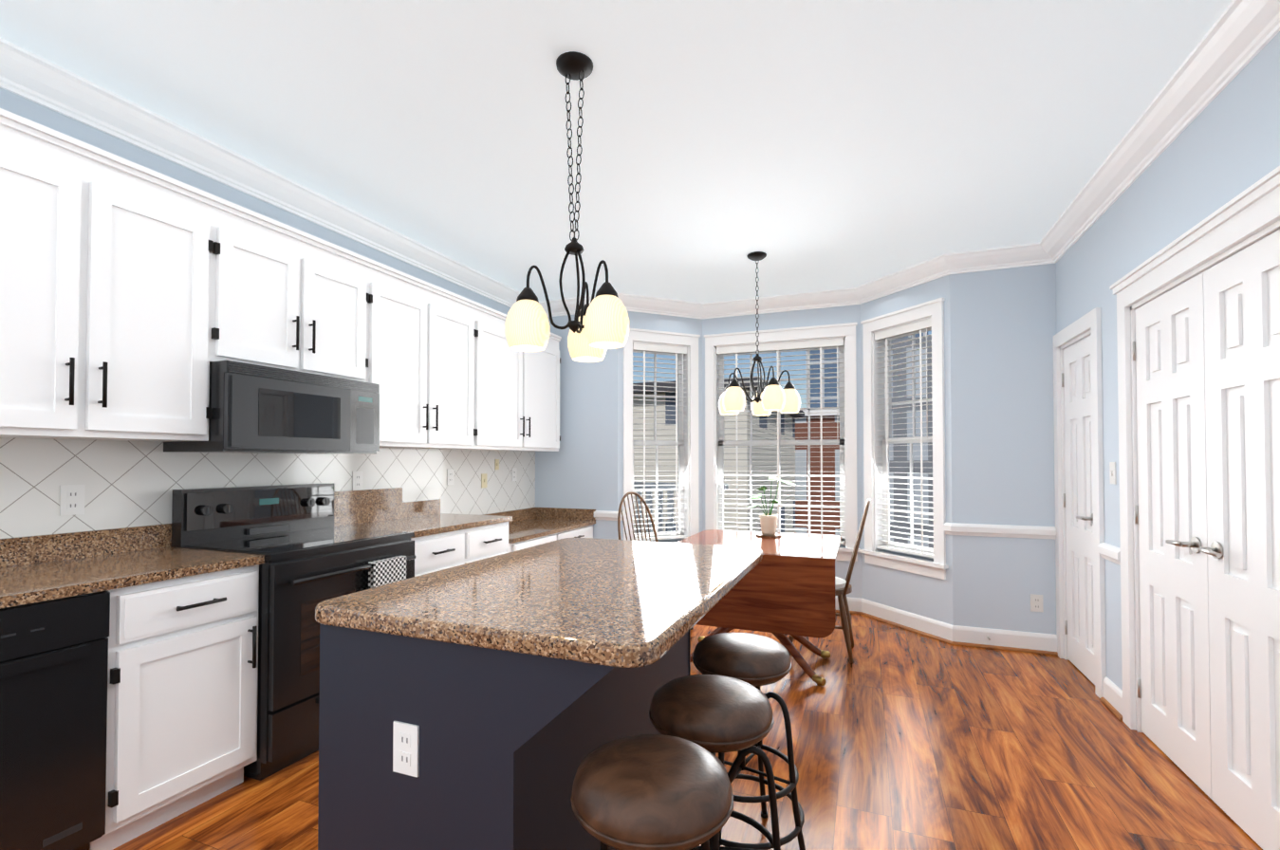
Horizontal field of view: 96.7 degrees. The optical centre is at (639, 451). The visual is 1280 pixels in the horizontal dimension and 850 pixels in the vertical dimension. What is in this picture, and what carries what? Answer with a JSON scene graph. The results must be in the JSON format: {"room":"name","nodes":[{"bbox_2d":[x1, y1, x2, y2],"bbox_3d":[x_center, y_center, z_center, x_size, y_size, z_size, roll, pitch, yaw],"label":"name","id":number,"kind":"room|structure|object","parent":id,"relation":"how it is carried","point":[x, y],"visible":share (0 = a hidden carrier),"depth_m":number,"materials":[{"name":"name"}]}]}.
{"room":"kitchen","nodes":[
{"label":"kitchen","id":0,"kind":"room"},
{"bbox_2d":[0,87,534,510],"bbox_3d":[-2.323,-0.042,2.100,0.150,2.740,7.250,0,-1,22],"label":"wall","id":1,"kind":"structure","parent":0,"point":[12,102],"depth_m":2.65,"materials":[{"name":"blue paint"}]},
{"bbox_2d":[0,108,220,442],"bbox_3d":[-2.088,-0.551,2.042,0.333,1.004,0.840,0,-1,22],"label":"upper cabinet","id":2,"kind":"object","parent":1,"relation":"attached to","point":[136,299],"depth_m":2.02,"materials":[{"name":"white wood"}]},
{"bbox_2d":[0,487,440,567],"bbox_3d":[-2.085,0.318,2.433,0.040,0.200,3.555,0,-1,22],"label":"backsplash","id":3,"kind":"structure","parent":1,"relation":"attached to","point":[350,508],"depth_m":2.38,"materials":[{"name":"brown stone"}]},
{"bbox_2d":[0,37,520,308],"bbox_3d":[-2.199,-1.353,2.073,0.118,0.117,6.950,0,-1,22],"label":"crown molding","id":4,"kind":"structure","parent":1,"relation":"attached to","point":[25,74],"depth_m":2.60,"materials":[{"name":"white wood"}]},
{"bbox_2d":[0,437,535,538],"bbox_3d":[-1.868,0.081,3.044,0.001,0.925,4.845,0,-1,22],"label":"tile backsplash","id":5,"kind":"structure","parent":1,"relation":"attached to","point":[128,484],"depth_m":2.54,"materials":[{"name":"white tile"}]},
{"bbox_2d":[59,484,85,516],"label":"electrical outlets","id":6,"kind":"object","parent":5,"relation":"attached to","point":[71,499],"depth_m":2.20,"materials":[{"name":"white plastic"}]},
{"bbox_2d":[352,471,362,490],"label":"electrical outlets","id":7,"kind":"object","parent":5,"relation":"attached to","point":[357,476],"depth_m":3.43,"materials":[{"name":"white plastic"}]},
{"bbox_2d":[446,469,454,484],"label":"electrical outlets","id":8,"kind":"object","parent":5,"relation":"attached to","point":[450,473],"depth_m":4.21,"materials":[{"name":"white plastic"}]},
{"bbox_2d":[481,473,486,488],"label":"electrical outlets","id":9,"kind":"object","parent":5,"relation":"attached to","point":[483,475],"depth_m":4.57,"materials":[{"name":"white plastic"}]},
{"bbox_2d":[511,467,517,481],"label":"electrical outlets","id":10,"kind":"object","parent":5,"relation":"attached to","point":[513,470],"depth_m":4.97,"materials":[{"name":"white plastic"}]},
{"bbox_2d":[220,199,375,383],"bbox_3d":[-1.787,-0.705,2.808,0.333,0.670,0.800,0,-1,22],"label":"upper cabinet","id":11,"kind":"object","parent":1,"relation":"attached to","point":[290,299],"depth_m":2.69,"materials":[{"name":"white wood"}]},
{"bbox_2d":[163,360,379,454],"bbox_3d":[-1.740,-0.179,2.780,0.432,0.376,0.792,0,-1,22],"label":"microwave","id":12,"kind":"object","parent":11,"relation":"attached to","point":[257,409],"visible":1,"depth_m":2.57,"materials":[{"name":"black metal"}]},
{"bbox_2d":[371,263,485,449],"bbox_3d":[-1.456,-0.524,3.641,0.333,1.004,0.998,0,-1,22],"label":"upper cabinet","id":13,"kind":"object","parent":1,"relation":"attached to","point":[429,342],"depth_m":3.53,"materials":[{"name":"white wood"}]},
{"bbox_2d":[475,306,561,451],"bbox_3d":[-1.095,-0.508,4.554,0.333,1.004,1.278,0,-1,22],"label":"upper cabinet","id":14,"kind":"object","parent":1,"relation":"attached to","point":[523,388],"depth_m":4.48,"materials":[{"name":"white wood"}]},
{"bbox_2d":[535,311,679,542],"bbox_3d":[-0.311,0.010,5.159,1.345,2.740,0.220,0,-1,22],"label":"wall","id":15,"kind":"structure","parent":0,"point":[585,472],"depth_m":5.11,"materials":[{"name":"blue paint"}]},
{"bbox_2d":[593,510,623,520],"bbox_3d":[-0.272,0.570,5.017,0.273,0.085,0.062,0,-1,22],"label":"trim","id":16,"kind":"structure","parent":15,"relation":"attached to","point":[608,515],"depth_m":5.00,"materials":[{"name":"white wood"}]},
{"bbox_2d":[0,0,1232,303],"bbox_3d":[-0.255,-1.470,1.629,4.660,0.100,8.150,0,-1,22],"label":"ceiling","id":17,"kind":"structure","parent":0,"point":[818,144],"depth_m":2.37,"materials":[{"name":"white paint"}]},
{"bbox_2d":[504,51,629,362],"bbox_3d":[-0.215,-0.886,2.091,0.441,1.051,0.428,0,-1,22],"label":"pendant light","id":18,"kind":"object","parent":17,"relation":"hanging from","point":[599,325],"visible":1,"depth_m":2.00,"materials":[{"name":"black metal"}]},
{"bbox_2d":[718,251,800,415],"bbox_3d":[0.828,-0.823,4.012,0.578,1.111,0.562,0,-1,22],"label":"dining pendant light","id":19,"kind":"object","parent":17,"relation":"hanging from","point":[770,397],"visible":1,"depth_m":3.91,"materials":[{"name":"white glass"}]},
{"bbox_2d":[679,316,694,540],"bbox_3d":[0.161,0.011,5.252,0.535,2.740,0.420,0,-1,22],"label":"wall","id":20,"kind":"structure","parent":0,"point":[686,324],"depth_m":5.29,"materials":[{"name":"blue paint"}]},
{"bbox_2d":[622,328,700,542],"bbox_3d":[0.173,-0.072,5.211,0.790,2.025,0.200,0,-1,-23],"label":"window","id":21,"kind":"structure","parent":20,"relation":"in","point":[683,347],"depth_m":5.24,"materials":[{"name":"white wood"}]},
{"bbox_2d":[112,612,1262,849],"bbox_3d":[-0.255,1.369,1.581,4.660,0.100,8.150,0,-1,22],"label":"floor","id":22,"kind":"structure","parent":0,"point":[902,739],"depth_m":2.36,"materials":[{"name":"brown wood"}]},
{"bbox_2d":[0,590,110,849],"bbox_3d":[-2.057,0.879,1.623,0.584,0.877,0.607,0,-1,22],"label":"dishwasher","id":23,"kind":"object","parent":22,"relation":"on","point":[53,685],"visible":0.98,"depth_m":1.68,"materials":[{"name":"black metal"}]},
{"bbox_2d":[15,559,264,849],"bbox_3d":[-1.882,0.886,2.147,0.621,0.886,0.488,0,-1,22],"label":"base cabinet","id":24,"kind":"object","parent":22,"relation":"on","point":[181,729],"depth_m":2.00,"materials":[{"name":"white wood"}]},
{"bbox_2d":[0,544,264,608],"bbox_3d":[-2.127,0.419,1.526,0.628,0.032,1.842,0,-1,22],"label":"countertop","id":25,"kind":"structure","parent":24,"relation":"on","point":[20,584],"depth_m":1.97,"materials":[{"name":"brown stone"}]},
{"bbox_2d":[170,482,415,780],"bbox_3d":[-1.588,0.755,2.715,0.696,1.163,0.772,0,-1,22],"label":"range","id":26,"kind":"object","parent":22,"relation":"on","point":[314,557],"visible":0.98,"depth_m":2.47,"materials":[{"name":"black metal"}]},
{"bbox_2d":[368,556,406,589],"bbox_3d":[-1.216,0.710,2.741,0.035,0.378,0.200,0,-1,22],"label":"towel","id":27,"kind":"object","parent":26,"relation":"hanging from","point":[386,571],"visible":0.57,"depth_m":2.72,"materials":[{"name":"fabric"}]},
{"bbox_2d":[410,518,516,576],"bbox_3d":[-1.329,0.910,3.545,0.621,0.886,0.955,0,-1,22],"label":"base cabinet","id":28,"kind":"object","parent":22,"relation":"on","point":[440,549],"depth_m":3.39,"materials":[{"name":"white wood"}]},
{"bbox_2d":[333,514,512,533],"bbox_3d":[-1.331,0.453,3.540,0.628,0.032,0.937,0,-1,22],"label":"countertop","id":29,"kind":"structure","parent":28,"relation":"on","point":[420,523],"depth_m":3.48,"materials":[{"name":"brown stone"}]},
{"bbox_2d":[317,623,690,849],"bbox_3d":[-0.183,0.882,1.896,0.821,0.883,1.339,0,-1,22],"label":"kitchen island","id":30,"kind":"object","parent":22,"relation":"on","point":[428,745],"visible":0.69,"depth_m":1.33,"materials":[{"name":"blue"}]},
{"bbox_2d":[315,537,762,667],"bbox_3d":[-0.163,0.417,1.900,0.930,0.045,1.380,0,-1,22],"label":"island countertop","id":31,"kind":"structure","parent":30,"relation":"on","point":[622,603],"depth_m":1.48,"materials":[{"name":"stone"}]},
{"bbox_2d":[570,734,733,849],"bbox_3d":[0.024,0.967,1.139,0.407,0.690,0.407,0,-1,22],"label":"stool","id":32,"kind":"object","parent":22,"relation":"on","point":[650,792],"visible":1,"depth_m":1.06,"materials":[{"name":"brown leather"}]},
{"bbox_2d":[617,491,693,630],"bbox_3d":[0.107,0.847,4.406,0.591,1.044,0.551,0,-1,22],"label":"chair","id":33,"kind":"object","parent":22,"relation":"on","point":[647,510],"visible":0.38,"depth_m":4.59,"materials":[{"name":"brown wood"}]},
{"bbox_2d":[649,674,780,849],"bbox_3d":[0.186,0.973,1.494,0.436,0.690,0.436,0,-1,22],"label":"stool","id":34,"kind":"object","parent":22,"relation":"on","point":[713,714],"visible":0.58,"depth_m":1.43,"materials":[{"name":"brown leather"}]},
{"bbox_2d":[692,632,805,849],"bbox_3d":[0.338,0.980,1.891,0.450,0.690,0.450,0,-1,22],"label":"stool","id":35,"kind":"object","parent":22,"relation":"on","point":[756,661],"visible":0.6,"depth_m":1.80,"materials":[{"name":"brown leather"}]},
{"bbox_2d":[676,529,841,686],"bbox_3d":[0.806,0.982,3.825,1.010,0.749,1.049,0,-1,22],"label":"dining table","id":36,"kind":"object","parent":22,"relation":"on","point":[783,588],"visible":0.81,"depth_m":3.30,"materials":[{"name":"brown wood"}]},
{"bbox_2d":[746,475,796,537],"bbox_3d":[0.941,0.392,4.092,0.342,0.437,0.308,0,-1,22],"label":"potted plant","id":37,"kind":"object","parent":36,"relation":"on","point":[769,523],"visible":1,"depth_m":4.05,"materials":[{"name":"white ceramic"}]},
{"bbox_2d":[788,498,870,663],"bbox_3d":[1.282,0.838,3.870,0.535,1.044,0.440,0,-1,22],"label":"chair","id":38,"kind":"object","parent":22,"relation":"on","point":[843,588],"visible":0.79,"depth_m":3.68,"materials":[{"name":"brown wood"}]},
{"bbox_2d":[869,563,872,601],"bbox_3d":[2.117,-0.002,4.479,0.540,2.740,0.420,0,-1,22],"label":"wall","id":39,"kind":"structure","parent":0,"point":[870,565],"depth_m":4.71,"materials":[{"name":"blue paint"}]},
{"bbox_2d":[704,322,859,561],"bbox_3d":[1.248,-0.073,5.125,1.360,2.025,0.200,0,-1,22],"label":"window","id":40,"kind":"structure","parent":39,"relation":"in","point":[719,347],"depth_m":5.08,"materials":[{"name":"white wood"}]},
{"bbox_2d":[538,242,1036,319],"bbox_3d":[0.995,-1.307,4.806,3.811,0.117,0.718,0,-1,22],"label":"crown molding","id":41,"kind":"structure","parent":39,"relation":"attached to","point":[1025,254],"depth_m":4.84,"materials":[{"name":"white wood"}]},
{"bbox_2d":[869,263,1056,634],"bbox_3d":[2.303,-0.008,4.115,1.126,2.740,0.240,0,-1,22],"label":"wall","id":42,"kind":"structure","parent":0,"point":[1004,327],"depth_m":3.95,"materials":[{"name":"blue paint"}]},
{"bbox_2d":[859,297,948,579],"bbox_3d":[2.090,-0.085,4.454,0.200,2.025,0.790,0,-1,-23],"label":"window","id":43,"kind":"structure","parent":42,"relation":"in","point":[881,333],"depth_m":4.49,"materials":[{"name":"white wood"}]},
{"bbox_2d":[1030,593,1043,612],"label":"electrical outlets","id":44,"kind":"object","parent":42,"relation":"attached to","point":[1036,601],"depth_m":3.84,"materials":[{"name":"white plastic"}]},
{"bbox_2d":[1055,31,1279,729],"bbox_3d":[1.592,-0.068,0.553,0.150,2.740,7.250,0,-1,22],"label":"wall","id":45,"kind":"structure","parent":0,"point":[1233,142],"depth_m":2.51,"materials":[{"name":"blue paint"}]},
{"bbox_2d":[835,595,1122,721],"bbox_3d":[-0.255,1.254,1.583,4.060,0.129,7.550,0,-1,22],"label":"baseboard","id":46,"kind":"structure","parent":45,"relation":"attached to","point":[1111,699],"depth_m":3.96,"materials":[{"name":"white wood"}]},
{"bbox_2d":[1061,334,1094,685],"bbox_3d":[2.660,0.337,3.453,0.094,2.011,0.579,0,-1,22],"label":"door","id":47,"kind":"structure","parent":45,"relation":"attached to","point":[1078,506],"depth_m":3.47,"materials":[{"name":"white painted wood"},{"name":"satin nickel"}]},
{"bbox_2d":[1097,542,1120,565],"bbox_3d":[2.449,0.535,2.957,0.030,0.085,0.260,0,-1,22],"label":"trim","id":48,"kind":"structure","parent":45,"relation":"attached to","point":[1109,552],"depth_m":2.95,"materials":[{"name":"white wood"}]},
{"bbox_2d":[1109,462,1116,484],"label":"light switch","id":49,"kind":"object","parent":45,"relation":"attached to","point":[1112,465],"depth_m":2.95,"materials":[{"name":"white plastic"}]},
{"bbox_2d":[1036,0,1279,265],"bbox_3d":[1.467,-1.378,0.624,0.118,0.117,6.950,0,-1,22],"label":"crown molding","id":50,"kind":"structure","parent":45,"relation":"attached to","point":[1237,38],"depth_m":2.24,"materials":[{"name":"white wood"}]},
{"bbox_2d":[1052,165,1279,732],"bbox_3d":[2.394,0.250,2.638,0.194,2.175,2.467,0,-1,22],"label":"door frame","id":51,"kind":"structure","parent":45,"relation":"attached to","point":[1249,215],"depth_m":2.76,"materials":[{"name":"white wood"}]},
{"bbox_2d":[1132,228,1279,849],"bbox_3d":[2.158,0.316,2.184,0.094,2.011,1.189,0,-1,22],"label":"double door","id":52,"kind":"structure","parent":45,"relation":"attached to","point":[1206,350],"depth_m":2.12,"materials":[{"name":"white wood"}]},
{"label":"outside","id":53,"kind":"structure","parent":0,"visible":0},
{"bbox_3d":[28.677,11.620,72.160,160.000,0.200,144.400,0,-1,22],"label":"ground","id":54,"kind":"structure","parent":53,"visible":0},
{"bbox_2d":[632,376,804,535],"bbox_3d":[-0.311,4.607,17.007,9.300,11.950,9.100,0,-1,22],"label":"house","id":55,"kind":"structure","parent":54,"relation":"on","point":[764,458],"depth_m":12.26,"materials":[{"name":"grey"}]},
{"bbox_2d":[795,408,839,536],"bbox_3d":[6.470,3.695,29.559,9.100,14.200,16.200,0,-1,22],"label":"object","id":56,"kind":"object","parent":54,"relation":"on","point":[830,466],"depth_m":21.06,"materials":[{"name":"red"}]},
{"bbox_2d":[805,331,927,408],"bbox_3d":[27.932,-28.039,69.042,12.600,79.000,28.000,0,-1,22],"label":"tower","id":57,"kind":"structure","parent":54,"relation":"on","point":[813,404],"depth_m":57.33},
{"bbox_2d":[889,335,933,550],"bbox_3d":[10.136,2.855,38.986,34.000,16.200,20.000,0,-1,22],"label":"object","id":58,"kind":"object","parent":54,"relation":"on","point":[899,458],"depth_m":27.21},
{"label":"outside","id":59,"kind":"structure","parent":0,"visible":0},
{"bbox_2d":[633,482,728,535],"bbox_3d":[0.058,1.153,7.112,2.100,1.520,0.100,0,-1,22],"label":"railing","id":60,"kind":"object","parent":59,"point":[640,486],"visible":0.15,"depth_m":7.02,"materials":[{"name":"white wood"}]}
]}

